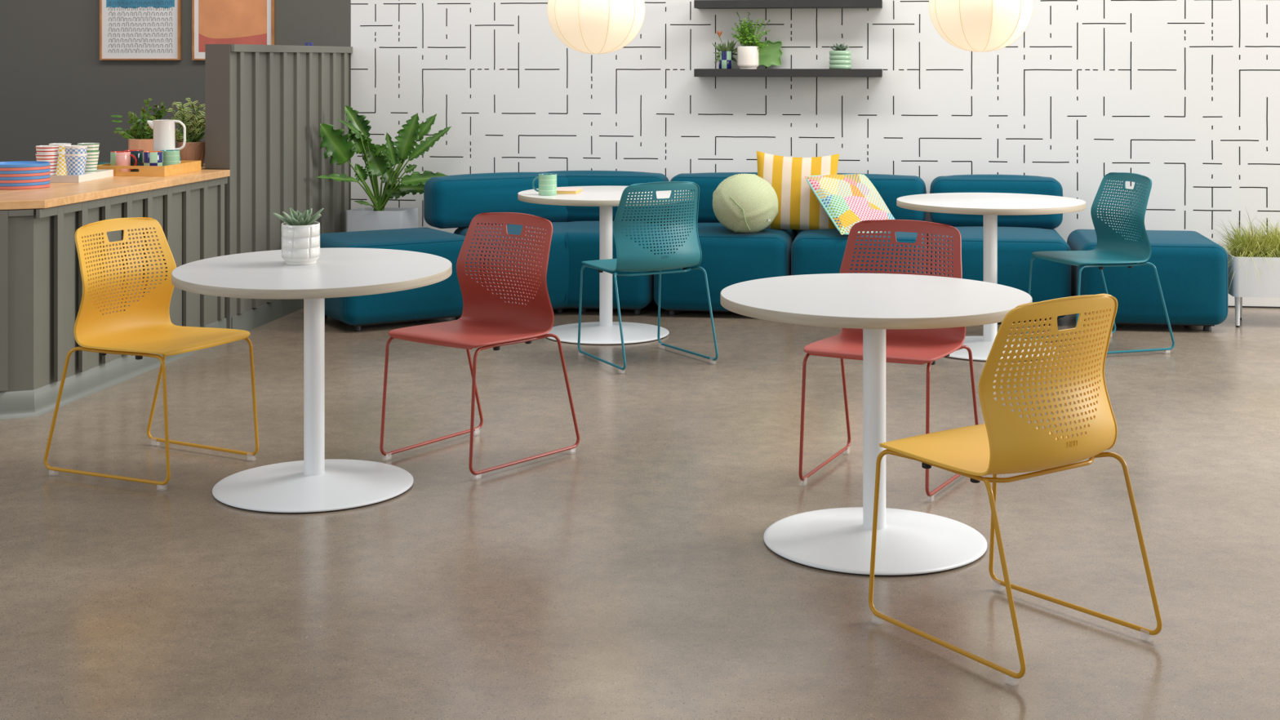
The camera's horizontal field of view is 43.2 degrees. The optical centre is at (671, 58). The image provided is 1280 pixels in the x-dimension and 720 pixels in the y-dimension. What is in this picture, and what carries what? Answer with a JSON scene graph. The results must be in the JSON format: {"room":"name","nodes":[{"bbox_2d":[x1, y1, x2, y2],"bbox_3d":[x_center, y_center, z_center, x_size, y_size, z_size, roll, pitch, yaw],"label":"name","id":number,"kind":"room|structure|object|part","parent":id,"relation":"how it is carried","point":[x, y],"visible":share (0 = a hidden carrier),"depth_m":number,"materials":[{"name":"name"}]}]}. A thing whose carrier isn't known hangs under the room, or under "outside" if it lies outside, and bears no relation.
{"room":"cafe","nodes":[
{"label":"cafe","id":0,"kind":"room"},
{"bbox_2d":[281,221,319,265],"bbox_3d":[-1.259,0.627,5.498,0.128,0.135,0.128,0,1,0],"label":"pot","id":1,"kind":"object","parent":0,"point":[300,240],"depth_m":5.45,"materials":[{"name":"white ceramic"}]},
{"bbox_2d":[346,207,417,231],"bbox_3d":[-1.751,1.171,9.806,0.398,0.515,0.228,0,0,3],"label":"planter","id":2,"kind":"object","parent":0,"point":[363,219],"depth_m":9.70,"materials":[{"name":"white ceramic"}]},
{"bbox_2d":[547,0,644,53],"bbox_3d":[-0.389,-1.095,8.410,0.490,2.142,0.509,0,0,-18],"label":"pendant lamp","id":3,"kind":"object","parent":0,"point":[584,26],"visible":1,"depth_m":8.23,"materials":[{"name":"beige fabric"}]},
{"bbox_2d":[0,299,1279,719],"bbox_3d":[0.500,1.434,4.050,15.000,0.001,15.100,0,0,0],"label":"floor","id":4,"kind":"structure","parent":0,"point":[629,571],"depth_m":4.78,"materials":[{"name":"concrete"}]},
{"bbox_2d":[0,164,230,419],"bbox_3d":[-3.302,1.001,7.349,2.096,0.866,2.782,0,0,0],"label":"counter","id":5,"kind":"object","parent":4,"relation":"on","point":[41,283],"depth_m":6.79,"materials":[{"name":"grey paint"}]},
{"bbox_3d":[-2.600,0.617,6.467,0.094,0.024,0.017,0,0,-23],"label":"rail","id":6,"kind":"part","parent":5,"relation":"part of","materials":[{"name":"grey paint"}]},
{"bbox_2d":[0,183,50,189],"bbox_3d":[-2.878,0.560,7.130,0.262,0.013,0.262,0,0,0],"label":"plate","id":7,"kind":"object","parent":5,"relation":"on","point":[48,184],"visible":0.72,"depth_m":7.03,"materials":[{"name":"red ceramic"}]},
{"bbox_2d":[0,180,50,186],"bbox_3d":[-2.878,0.547,7.130,0.262,0.013,0.262,0,0,0],"label":"plate","id":8,"kind":"object","parent":7,"relation":"on","point":[49,181],"visible":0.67,"depth_m":7.03,"materials":[{"name":"blue ceramic"}]},
{"bbox_2d":[0,177,50,183],"bbox_3d":[-2.878,0.534,7.130,0.262,0.013,0.262,0,0,0],"label":"plate","id":9,"kind":"object","parent":8,"relation":"on","point":[49,178],"visible":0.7,"depth_m":7.02,"materials":[{"name":"red ceramic"}]},
{"bbox_2d":[0,174,50,180],"bbox_3d":[-2.878,0.520,7.130,0.262,0.013,0.262,0,0,0],"label":"plate","id":10,"kind":"object","parent":9,"relation":"on","point":[47,175],"visible":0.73,"depth_m":7.02,"materials":[{"name":"blue ceramic"}]},
{"bbox_2d":[0,171,50,177],"bbox_3d":[-2.878,0.507,7.130,0.262,0.013,0.262,0,0,0],"label":"plate","id":11,"kind":"object","parent":10,"relation":"on","point":[48,172],"visible":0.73,"depth_m":7.02,"materials":[{"name":"red ceramic"}]},
{"bbox_2d":[0,168,50,173],"bbox_3d":[-2.878,0.493,7.130,0.262,0.013,0.262,0,0,0],"label":"plate","id":12,"kind":"object","parent":11,"relation":"on","point":[49,169],"visible":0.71,"depth_m":7.03,"materials":[{"name":"blue ceramic"}]},
{"bbox_2d":[0,165,50,171],"bbox_3d":[-2.878,0.480,7.130,0.262,0.013,0.262,0,0,0],"label":"plate","id":13,"kind":"object","parent":12,"relation":"on","point":[46,166],"visible":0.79,"depth_m":7.03,"materials":[{"name":"red ceramic"}]},
{"bbox_2d":[0,160,50,168],"bbox_3d":[-2.878,0.467,7.130,0.262,0.013,0.262,0,0,0],"label":"plate","id":14,"kind":"object","parent":13,"relation":"on","point":[19,164],"visible":1,"depth_m":7.17,"materials":[{"name":"blue ceramic"}]},
{"bbox_3d":[-2.527,0.622,6.546,0.016,0.034,0.138,0,0,8],"label":"rail","id":15,"kind":"part","parent":5,"relation":"part of","materials":[{"name":"grey paint"}]},
{"bbox_3d":[-2.499,0.622,6.738,0.016,0.034,0.150,0,0,8],"label":"rail","id":16,"kind":"part","parent":5,"relation":"part of","materials":[{"name":"grey paint"}]},
{"bbox_2d":[49,169,113,182],"bbox_3d":[-2.862,0.551,7.600,0.330,0.033,0.400,0,0,3],"label":"tray","id":17,"kind":"object","parent":5,"relation":"on","point":[100,174],"visible":0.46,"depth_m":7.44,"materials":[{"name":"white paint"}]},
{"bbox_2d":[35,153,58,175],"bbox_3d":[-2.878,0.499,7.460,0.101,0.123,0.101,0,0,0],"label":"cup","id":18,"kind":"object","parent":17,"relation":"on","point":[52,158],"visible":0.44,"depth_m":7.43,"materials":[{"name":"white ceramic"}]},
{"bbox_2d":[35,145,58,154],"bbox_3d":[-2.878,0.464,7.460,0.101,0.123,0.101,0,0,0],"label":"cup","id":19,"kind":"object","parent":18,"relation":"on","point":[40,149],"visible":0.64,"depth_m":7.42,"materials":[{"name":"white ceramic"}]},
{"bbox_2d":[55,151,67,175],"bbox_3d":[-2.894,0.499,7.660,0.101,0.123,0.101,0,0,0],"label":"cup","id":20,"kind":"object","parent":17,"relation":"on","point":[61,169],"visible":0.26,"depth_m":7.62,"materials":[{"name":"white ceramic"}]},
{"bbox_2d":[48,142,71,151],"bbox_3d":[-2.894,0.464,7.660,0.101,0.123,0.101,0,0,0],"label":"cup","id":21,"kind":"object","parent":20,"relation":"on","point":[61,145],"visible":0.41,"depth_m":7.62,"materials":[{"name":"white paper"}]},
{"bbox_2d":[64,152,87,175],"bbox_3d":[-2.752,0.499,7.480,0.101,0.123,0.101,0,0,0],"label":"cup","id":22,"kind":"object","parent":17,"relation":"on","point":[75,163],"visible":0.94,"depth_m":7.45,"materials":[{"name":"white ceramic"}]},
{"bbox_2d":[64,145,87,154],"bbox_3d":[-2.752,0.464,7.480,0.101,0.123,0.101,0,0,0],"label":"cup","id":23,"kind":"object","parent":22,"relation":"on","point":[69,149],"visible":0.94,"depth_m":7.44,"materials":[{"name":"white paper"}]},
{"bbox_2d":[84,150,99,173],"bbox_3d":[-2.767,0.499,7.680,0.101,0.123,0.101,0,0,0],"label":"cup","id":24,"kind":"object","parent":17,"relation":"on","point":[91,163],"visible":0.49,"depth_m":7.65,"materials":[{"name":"ceramic"}]},
{"bbox_2d":[77,142,99,151],"bbox_3d":[-2.767,0.464,7.680,0.101,0.123,0.101,0,0,0],"label":"cup","id":25,"kind":"object","parent":24,"relation":"on","point":[91,146],"visible":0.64,"depth_m":7.65,"materials":[{"name":"white paper"}]},
{"bbox_3d":[-2.471,0.622,6.936,0.016,0.034,0.150,0,0,8],"label":"rail","id":26,"kind":"part","parent":5,"relation":"part of","materials":[{"name":"grey paint"}]},
{"bbox_2d":[97,162,110,164],"bbox_3d":[-2.948,0.555,8.420,0.140,0.024,0.140,0,0,0],"label":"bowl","id":27,"kind":"object","parent":5,"relation":"on","point":[99,163],"visible":0.07,"depth_m":8.47,"materials":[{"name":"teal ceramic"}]},
{"bbox_2d":[0,164,230,209],"bbox_3d":[-3.302,0.585,7.352,2.096,0.034,2.776,0,0,0],"label":"countertop","id":28,"kind":"structure","parent":5,"relation":"on","point":[57,194],"depth_m":7.09,"materials":[{"name":"brown wood"}]},
{"bbox_3d":[-2.443,0.622,7.133,0.016,0.034,0.150,0,0,8],"label":"rail","id":29,"kind":"part","parent":5,"relation":"part of","materials":[{"name":"grey paint"}]},
{"bbox_3d":[-2.414,0.622,7.331,0.016,0.034,0.150,0,0,8],"label":"rail","id":30,"kind":"part","parent":5,"relation":"part of","materials":[{"name":"grey paint"}]},
{"bbox_2d":[110,97,176,151],"bbox_3d":[-2.732,0.386,8.416,0.328,0.363,0.197,0,0,0],"label":"jade plant","id":31,"kind":"object","parent":5,"relation":"on","point":[143,134],"visible":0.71,"depth_m":8.37,"materials":[{"name":"green plant"}]},
{"bbox_3d":[-2.726,0.491,8.420,0.192,0.152,0.192,0,0,0],"label":"pot","id":32,"kind":"part","parent":31,"relation":"part of","materials":[{"name":"brown ceramic"}]},
{"bbox_2d":[97,160,200,176],"bbox_3d":[-2.588,0.542,8.010,0.360,0.050,0.430,0,0,7],"label":"wooden tray","id":33,"kind":"object","parent":5,"relation":"on","point":[184,166],"visible":0.68,"depth_m":7.80,"materials":[{"name":"brown wood"}]},
{"bbox_2d":[110,151,137,171],"bbox_3d":[-2.688,0.508,7.915,0.116,0.105,0.095,0,0,31],"label":"mug","id":34,"kind":"object","parent":33,"relation":"on","point":[117,157],"visible":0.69,"depth_m":7.88,"materials":[{"name":"pink ceramic"}]},
{"bbox_3d":[-2.634,0.507,7.923,0.036,0.079,0.010,0,0,-3],"label":"handle","id":35,"kind":"part","parent":34,"relation":"part of","materials":[{"name":"red ceramic"}]},
{"bbox_2d":[123,149,143,172],"bbox_3d":[-2.673,0.508,8.030,0.097,0.105,0.114,0,0,0],"label":"mug","id":36,"kind":"object","parent":33,"relation":"on","point":[138,153],"visible":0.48,"depth_m":8.01,"materials":[{"name":"teal ceramic"}]},
{"bbox_2d":[142,151,163,165],"bbox_3d":[-2.546,0.508,7.937,0.103,0.105,0.109,0,0,0],"label":"mug","id":37,"kind":"object","parent":33,"relation":"on","point":[149,157],"visible":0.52,"depth_m":7.89,"materials":[{"name":"blue ceramic"}]},
{"bbox_2d":[146,120,186,151],"bbox_3d":[-2.541,0.435,8.140,0.174,0.252,0.111,0,0,-29],"label":"pitcher","id":38,"kind":"object","parent":33,"relation":"on","point":[164,131],"visible":0.7,"depth_m":8.10,"materials":[{"name":"white ceramic"}]},
{"bbox_3d":[-2.607,0.337,8.135,0.057,0.053,0.052,0,0,0],"label":"spout","id":39,"kind":"part","parent":38,"relation":"part of","materials":[{"name":"white ceramic"}]},
{"bbox_3d":[-2.470,0.386,8.135,0.060,0.156,0.013,0,0,0],"label":"handle","id":40,"kind":"part","parent":38,"relation":"part of","materials":[{"name":"white ceramic"}]},
{"bbox_2d":[160,149,181,165],"bbox_3d":[-2.492,0.508,8.054,0.095,0.105,0.123,0,0,0],"label":"mug","id":41,"kind":"object","parent":33,"relation":"on","point":[171,157],"visible":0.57,"depth_m":8.00,"materials":[{"name":"green ceramic"}]},
{"bbox_3d":[-2.386,0.622,7.529,0.016,0.034,0.150,0,0,8],"label":"rail","id":42,"kind":"part","parent":5,"relation":"part of","materials":[{"name":"grey paint"}]},
{"bbox_3d":[-2.358,0.622,7.727,0.016,0.034,0.150,0,0,8],"label":"rail","id":43,"kind":"part","parent":5,"relation":"part of","materials":[{"name":"grey paint"}]},
{"bbox_2d":[167,97,204,166],"bbox_3d":[-2.519,0.388,8.528,0.286,0.359,0.161,0,0,0],"label":"variegated plant","id":44,"kind":"object","parent":5,"relation":"on","point":[193,149],"visible":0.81,"depth_m":8.50,"materials":[{"name":"green plant"}]},
{"bbox_3d":[-2.524,0.502,8.520,0.146,0.130,0.146,0,0,0],"label":"pot","id":45,"kind":"part","parent":44,"relation":"part of","materials":[{"name":"brown ceramic"}]},
{"bbox_3d":[-2.329,0.622,7.925,0.016,0.034,0.150,0,0,8],"label":"rail","id":46,"kind":"part","parent":5,"relation":"part of","materials":[{"name":"grey paint"}]},
{"bbox_3d":[-2.301,0.622,8.122,0.016,0.034,0.150,0,0,8],"label":"rail","id":47,"kind":"part","parent":5,"relation":"part of","materials":[{"name":"grey paint"}]},
{"bbox_3d":[-2.281,0.622,8.263,0.016,0.034,0.035,0,0,8],"label":"rail","id":48,"kind":"part","parent":5,"relation":"part of","materials":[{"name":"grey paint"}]},
{"bbox_2d":[44,217,258,484],"bbox_3d":[-1.810,1.002,5.678,0.549,0.863,0.501,0,0,26],"label":"chair","id":49,"kind":"object","parent":4,"relation":"on","point":[145,328],"visible":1,"depth_m":5.74,"materials":[{"name":"yellow plastic"}]},
{"bbox_3d":[-1.904,1.202,5.490,0.549,0.431,0.053,0,0,24],"label":"sled leg","id":50,"kind":"part","parent":49,"relation":"part of","materials":[{"name":"orange paint"}]},
{"bbox_3d":[-1.718,1.202,5.867,0.549,0.431,0.053,0,0,29],"label":"sled leg","id":51,"kind":"part","parent":49,"relation":"part of","materials":[{"name":"orange paint"}]},
{"bbox_2d":[204,44,352,331],"bbox_3d":[-2.187,0.680,9.183,0.152,1.508,1.812,0,0,8],"label":"wall","id":52,"kind":"structure","parent":4,"relation":"on","point":[266,106],"depth_m":8.77,"materials":[{"name":"grey paint"}]},
{"bbox_3d":[-2.325,0.245,8.293,0.131,0.638,0.011,0,0,8],"label":"panel","id":53,"kind":"part","parent":52,"relation":"part of","materials":[{"name":"grey paint"}]},
{"bbox_2d":[305,42,312,45],"bbox_3d":[-2.135,-0.084,9.533,0.040,0.020,0.030,0,0,0],"label":"clip","id":54,"kind":"object","parent":52,"relation":"on","point":[306,43],"visible":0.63,"depth_m":9.52,"materials":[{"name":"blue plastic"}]},
{"bbox_2d":[171,247,452,513],"bbox_3d":[-1.195,1.060,5.415,0.914,0.747,0.915,0,0,0],"label":"round table","id":55,"kind":"object","parent":4,"relation":"on","point":[314,484],"visible":0.98,"depth_m":5.35,"materials":[{"name":"white laminate"}]},
{"bbox_2d":[272,207,324,265],"bbox_3d":[-1.264,0.601,5.498,0.169,0.188,0.128,0,1,0],"label":"potted succulent","id":56,"kind":"object","parent":55,"relation":"on","point":[300,233],"visible":1,"depth_m":5.45,"materials":[{"name":"white ceramic"}]},
{"bbox_2d":[315,105,451,231],"bbox_3d":[-1.779,0.851,9.694,0.827,1.155,0.512,0,0,-26],"label":"potted plant","id":57,"kind":"object","parent":4,"relation":"on","point":[377,217],"visible":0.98,"depth_m":9.67,"materials":[{"name":"green plant"}]},
{"bbox_2d":[320,227,479,331],"bbox_3d":[-1.542,1.196,8.898,0.800,0.476,0.748,0,0,-32],"label":"ottoman","id":58,"kind":"object","parent":4,"relation":"on","point":[443,299],"visible":0.56,"depth_m":8.62,"materials":[{"name":"teal fabric"}]},
{"bbox_2d":[379,212,579,475],"bbox_3d":[-0.693,1.002,5.831,0.501,0.863,0.549,0,0,37],"label":"chair","id":59,"kind":"object","parent":4,"relation":"on","point":[486,319],"visible":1,"depth_m":5.94,"materials":[{"name":"red plastic"}]},
{"bbox_3d":[-0.860,1.202,5.958,0.053,0.431,0.549,0,0,35],"label":"sled leg","id":60,"kind":"part","parent":59,"relation":"part of","materials":[{"name":"red paint"}]},
{"bbox_3d":[-0.525,1.202,5.705,0.053,0.431,0.549,0,0,39],"label":"sled leg","id":61,"kind":"part","parent":59,"relation":"part of","materials":[{"name":"red paint"}]},
{"bbox_2d":[423,170,669,315],"bbox_3d":[-0.721,1.052,9.348,1.425,0.764,1.016,0,0,0],"label":"sofa","id":62,"kind":"object","parent":4,"relation":"on","point":[450,202],"visible":0.6,"depth_m":9.24,"materials":[{"name":"teal fabric"}]},
{"bbox_3d":[-1.013,0.823,9.500,0.887,0.306,0.277,0,0,-27],"label":"angled backrest","id":63,"kind":"part","parent":62,"relation":"part of","materials":[{"name":"teal fabric"}]},
{"bbox_3d":[-0.742,1.179,9.308,0.909,0.439,0.715,0,0,-23],"label":"angled seat","id":64,"kind":"part","parent":62,"relation":"part of","materials":[{"name":"teal fabric"}]},
{"bbox_3d":[-0.443,0.823,9.679,0.871,0.306,0.286,0,0,8],"label":"backrest","id":65,"kind":"part","parent":62,"relation":"part of","materials":[{"name":"teal fabric"}]},
{"bbox_3d":[-0.364,1.178,9.403,0.699,0.440,0.879,0,0,0],"label":"seat","id":66,"kind":"part","parent":62,"relation":"part of","materials":[{"name":"teal fabric"}]},
{"bbox_2d":[517,186,693,345],"bbox_3d":[-0.338,1.065,8.415,0.914,0.737,0.914,0,0,0],"label":"round table","id":67,"kind":"object","parent":4,"relation":"on","point":[605,331],"visible":0.82,"depth_m":8.35,"materials":[{"name":"white laminate"},{"name":"white painted metal"},{"name":"beige plastic edge"}]},
{"bbox_2d":[532,173,556,195],"bbox_3d":[-0.640,0.644,8.265,0.115,0.106,0.094,0,0,-28],"label":"mug","id":68,"kind":"object","parent":67,"relation":"on","point":[547,182],"visible":1,"depth_m":8.23,"materials":[{"name":"green ceramic"}]},
{"bbox_3d":[-0.693,0.642,8.276,0.036,0.080,0.010,0,0,6],"label":"handle","id":69,"kind":"part","parent":68,"relation":"part of","materials":[{"name":"teal ceramic"}]},
{"bbox_2d":[556,187,582,194],"bbox_3d":[-0.548,0.688,8.415,0.145,0.017,0.200,0,0,6],"label":"notebook","id":70,"kind":"object","parent":67,"relation":"on","point":[559,190],"visible":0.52,"depth_m":8.32,"materials":[{"name":"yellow paper"}]},
{"bbox_2d":[577,181,718,370],"bbox_3d":[-0.125,1.002,7.686,0.501,0.863,0.549,0,0,-29],"label":"chair","id":71,"kind":"object","parent":4,"relation":"on","point":[631,256],"visible":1,"depth_m":7.53,"materials":[{"name":"teal plastic"}]},
{"bbox_3d":[-0.309,1.202,7.585,0.053,0.431,0.549,0,0,-26],"label":"sled leg","id":72,"kind":"part","parent":71,"relation":"part of","materials":[{"name":"teal paint"}]},
{"bbox_3d":[0.060,1.202,7.786,0.053,0.431,0.549,0,0,-31],"label":"sled leg","id":73,"kind":"part","parent":71,"relation":"part of","materials":[{"name":"teal paint"}]},
{"bbox_2d":[653,172,928,315],"bbox_3d":[0.699,1.052,9.245,1.520,0.764,0.838,0,0,8],"label":"sofa","id":74,"kind":"object","parent":4,"relation":"on","point":[729,258],"visible":0.38,"depth_m":8.90,"materials":[{"name":"teal fabric"}]},
{"bbox_3d":[0.323,1.178,9.299,0.762,0.440,0.838,0,0,8],"label":"seat","id":75,"kind":"part","parent":74,"relation":"part of","materials":[{"name":"teal fabric"}]},
{"bbox_2d":[712,173,777,233],"bbox_3d":[0.414,0.809,9.019,0.368,0.337,0.330,0,0,0],"label":"round cushion","id":76,"kind":"object","parent":74,"relation":"on","point":[743,203],"visible":1,"depth_m":8.90,"materials":[{"name":"green fabric"}]},
{"bbox_3d":[0.739,0.823,9.510,1.513,0.306,0.286,0,0,8],"label":"backrest","id":77,"kind":"part","parent":74,"relation":"part of","materials":[{"name":"teal fabric"}]},
{"bbox_2d":[756,151,839,230],"bbox_3d":[0.714,0.760,9.215,0.488,0.460,0.169,0,0,7],"label":"cushion","id":78,"kind":"object","parent":74,"relation":"on","point":[798,207],"visible":0.7,"depth_m":9.16,"materials":[{"name":"yellow fabric"}]},
{"bbox_2d":[804,173,894,235],"bbox_3d":[1.019,0.811,9.050,0.448,0.315,0.336,0,0,-34],"label":"cushion","id":79,"kind":"object","parent":74,"relation":"on","point":[848,200],"visible":0.86,"depth_m":8.99,"materials":[{"name":"multicoloured fabric"}]},
{"bbox_3d":[1.078,1.178,9.191,0.754,0.440,0.838,0,0,8],"label":"seat","id":80,"kind":"part","parent":74,"relation":"part of","materials":[{"name":"teal fabric"}]},
{"bbox_2d":[720,273,1032,576],"bbox_3d":[0.604,1.065,4.800,0.914,0.737,0.914,0,0,0],"label":"round table","id":81,"kind":"object","parent":4,"relation":"on","point":[837,540],"visible":0.93,"depth_m":4.74,"materials":[{"name":"white laminate"}]},
{"bbox_2d":[799,219,978,496],"bbox_3d":[0.748,1.002,5.549,0.501,0.863,0.549,0,0,26],"label":"chair","id":82,"kind":"object","parent":4,"relation":"on","point":[906,346],"visible":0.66,"depth_m":5.65,"materials":[{"name":"red plastic"}]},
{"bbox_3d":[0.560,1.202,5.643,0.053,0.431,0.549,0,0,24],"label":"sled leg","id":83,"kind":"part","parent":82,"relation":"part of","materials":[{"name":"red paint"}]},
{"bbox_3d":[0.937,1.202,5.457,0.053,0.431,0.549,0,0,29],"label":"sled leg","id":84,"kind":"part","parent":82,"relation":"part of","materials":[{"name":"red paint"}]},
{"bbox_2d":[896,192,1085,361],"bbox_3d":[1.573,1.065,7.965,0.914,0.737,0.914,0,0,0],"label":"round table","id":85,"kind":"object","parent":4,"relation":"on","point":[991,205],"visible":0.64,"depth_m":7.91,"materials":[{"name":"white laminate"}]},
{"bbox_2d":[929,174,1071,319],"bbox_3d":[1.835,1.052,9.083,0.763,0.764,0.838,0,0,8],"label":"lounge seat","id":86,"kind":"object","parent":4,"relation":"on","point":[1019,237],"visible":0.52,"depth_m":8.77,"materials":[{"name":"teal fabric"}]},
{"bbox_3d":[1.877,0.823,9.347,0.757,0.306,0.286,0,0,8],"label":"backrest","id":87,"kind":"part","parent":86,"relation":"part of","materials":[{"name":"teal fabric"}]},
{"bbox_3d":[1.831,1.178,9.084,0.756,0.440,0.838,0,0,8],"label":"seat","id":88,"kind":"part","parent":86,"relation":"part of","materials":[{"name":"teal fabric"}]},
{"bbox_2d":[868,293,1162,679],"bbox_3d":[0.844,1.002,4.038,0.501,0.863,0.549,0,0,-35],"label":"chair","id":89,"kind":"object","parent":4,"relation":"on","point":[1006,442],"visible":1,"depth_m":3.88,"materials":[{"name":"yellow plastic"}]},
{"bbox_3d":[0.673,1.202,3.916,0.053,0.431,0.549,0,0,-33],"label":"sled leg","id":90,"kind":"part","parent":89,"relation":"part of","materials":[{"name":"orange paint"}]},
{"bbox_3d":[1.016,1.202,4.159,0.053,0.431,0.549,0,0,-38],"label":"sled leg","id":91,"kind":"part","parent":89,"relation":"part of","materials":[{"name":"orange paint"}]},
{"bbox_2d":[1026,172,1174,354],"bbox_3d":[2.112,1.002,8.008,0.549,0.863,0.501,0,0,-19],"label":"chair","id":92,"kind":"object","parent":4,"relation":"on","point":[1112,247],"visible":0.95,"depth_m":8.07,"materials":[{"name":"teal plastic"}]},
{"bbox_3d":[2.043,1.202,8.207,0.549,0.431,0.053,0,0,-22],"label":"sled leg","id":93,"kind":"part","parent":92,"relation":"part of","materials":[{"name":"teal paint"}]},
{"bbox_3d":[2.182,1.202,7.810,0.549,0.431,0.053,0,0,-17],"label":"sled leg","id":94,"kind":"part","parent":92,"relation":"part of","materials":[{"name":"teal paint"}]},
{"bbox_2d":[1066,229,1227,331],"bbox_3d":[2.588,1.196,8.849,0.770,0.476,0.818,0,0,8],"label":"ottoman","id":95,"kind":"object","parent":4,"relation":"on","point":[1192,268],"visible":0.71,"depth_m":8.45,"materials":[{"name":"teal fabric"}]},
{"bbox_2d":[1201,204,1279,327],"bbox_3d":[3.393,1.108,8.689,1.351,0.652,0.576,0,0,6],"label":"grass planter","id":96,"kind":"object","parent":4,"relation":"on","point":[1253,263],"visible":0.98,"depth_m":8.62,"materials":[{"name":"white metal"}]},
{"bbox_3d":[3.027,1.347,8.641,0.029,0.157,0.029,0,0,0],"label":"leg","id":97,"kind":"part","parent":96,"relation":"part of","materials":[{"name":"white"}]},
{"bbox_3d":[3.131,1.347,8.900,0.029,0.157,0.029,0,0,0],"label":"leg","id":98,"kind":"part","parent":96,"relation":"part of","materials":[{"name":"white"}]},
{"bbox_3d":[3.436,1.161,8.726,0.850,0.213,0.360,0,0,7],"label":"planter","id":99,"kind":"part","parent":96,"relation":"part of","materials":[{"name":"white metal"}]},
{"bbox_2d":[0,0,1279,306],"bbox_3d":[-0.932,-0.116,9.999,13.200,3.100,0.151,0,0,8],"label":"wall","id":100,"kind":"structure","parent":0,"point":[1182,95],"depth_m":9.70,"materials":[{"name":"white paper"}]},
{"bbox_2d":[99,0,181,60],"bbox_3d":[-3.367,-0.363,10.256,0.535,0.746,0.029,0,0,8],"label":"framed print","id":101,"kind":"object","parent":100,"relation":"attached to","point":[130,29],"visible":1,"depth_m":10.25,"materials":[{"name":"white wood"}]},
{"bbox_2d":[191,0,274,60],"bbox_3d":[-2.754,-0.363,10.168,0.533,0.746,0.029,0,0,8],"label":"framed print","id":102,"kind":"object","parent":100,"relation":"attached to","point":[251,22],"visible":0.75,"depth_m":10.17,"materials":[{"name":"orange paper"}]},
{"bbox_2d":[693,0,882,8],"bbox_3d":[0.696,-0.323,9.586,1.102,0.046,0.204,0,0,8],"label":"wall shelf","id":103,"kind":"object","parent":100,"relation":"attached to","point":[699,4],"visible":1,"depth_m":9.50,"materials":[{"name":"black wood"}]},
{"bbox_2d":[693,68,882,76],"bbox_3d":[0.696,0.084,9.586,1.102,0.046,0.204,0,0,8],"label":"wall shelf","id":104,"kind":"object","parent":100,"relation":"attached to","point":[697,72],"visible":1,"depth_m":9.49,"materials":[{"name":"black wood"}]},
{"bbox_2d":[712,30,739,68],"bbox_3d":[0.329,-0.054,9.649,0.155,0.230,0.110,0,0,-21],"label":"potted plant","id":105,"kind":"object","parent":104,"relation":"on","point":[725,58],"visible":0.99,"depth_m":9.62,"materials":[{"name":"green plant"}]},
{"bbox_2d":[716,30,722,36],"bbox_3d":[0.289,-0.148,9.632,0.041,0.042,0.029,0,0,0],"label":"flower","id":106,"kind":"object","parent":105,"relation":"on","point":[719,33],"depth_m":9.63,"materials":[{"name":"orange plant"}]},
{"bbox_2d":[718,51,733,68],"bbox_3d":[0.326,0.008,9.642,0.083,0.105,0.083,0,0,0],"label":"pot","id":107,"kind":"object","parent":105,"relation":"on","point":[725,58],"depth_m":9.61,"materials":[{"name":"multicoloured ceramic"}]},
{"bbox_2d":[730,12,770,68],"bbox_3d":[0.473,-0.108,9.589,0.234,0.338,0.143,0,0,0],"label":"potted herb","id":108,"kind":"object","parent":104,"relation":"on","point":[748,56],"visible":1,"depth_m":9.56,"materials":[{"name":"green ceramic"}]},
{"bbox_2d":[737,46,759,68],"bbox_3d":[0.457,-0.006,9.595,0.129,0.134,0.129,0,0,0],"label":"pot","id":109,"kind":"object","parent":108,"relation":"on","point":[748,57],"depth_m":9.54,"materials":[{"name":"beige ceramic"}]},
{"bbox_2d":[754,40,782,66],"bbox_3d":[0.581,-0.031,9.669,0.176,0.160,0.056,0,0,8],"label":"dish","id":110,"kind":"object","parent":104,"relation":"on","point":[772,55],"visible":0.8,"depth_m":9.67,"materials":[{"name":"green ceramic"}]},
{"bbox_2d":[829,42,851,69],"bbox_3d":[0.999,-0.017,9.546,0.132,0.156,0.132,0,0,0],"label":"potted succulent","id":111,"kind":"object","parent":104,"relation":"on","point":[840,58],"visible":1,"depth_m":9.49,"materials":[{"name":"green ceramic"}]},
{"bbox_2d":[829,50,851,69],"bbox_3d":[0.999,0.007,9.546,0.132,0.108,0.132,0,0,0],"label":"pot","id":112,"kind":"object","parent":111,"relation":"on","point":[838,60],"depth_m":9.49,"materials":[{"name":"green ceramic"}]},
{"bbox_2d":[1227,306,1279,308],"bbox_3d":[1.829,1.430,9.526,7.600,0.008,0.004,0,0,8],"label":"trim","id":113,"kind":"structure","parent":100,"relation":"attached to","point":[1228,306],"depth_m":9.30,"materials":[{"name":"black rubber"}]},
{"bbox_2d":[928,0,1033,52],"bbox_3d":[1.526,-1.100,7.970,0.490,2.133,0.509,0,0,-2],"label":"pendant lamp","id":114,"kind":"object","parent":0,"point":[971,25],"visible":1,"depth_m":7.79,"materials":[{"name":"beige fabric"}]}
]}

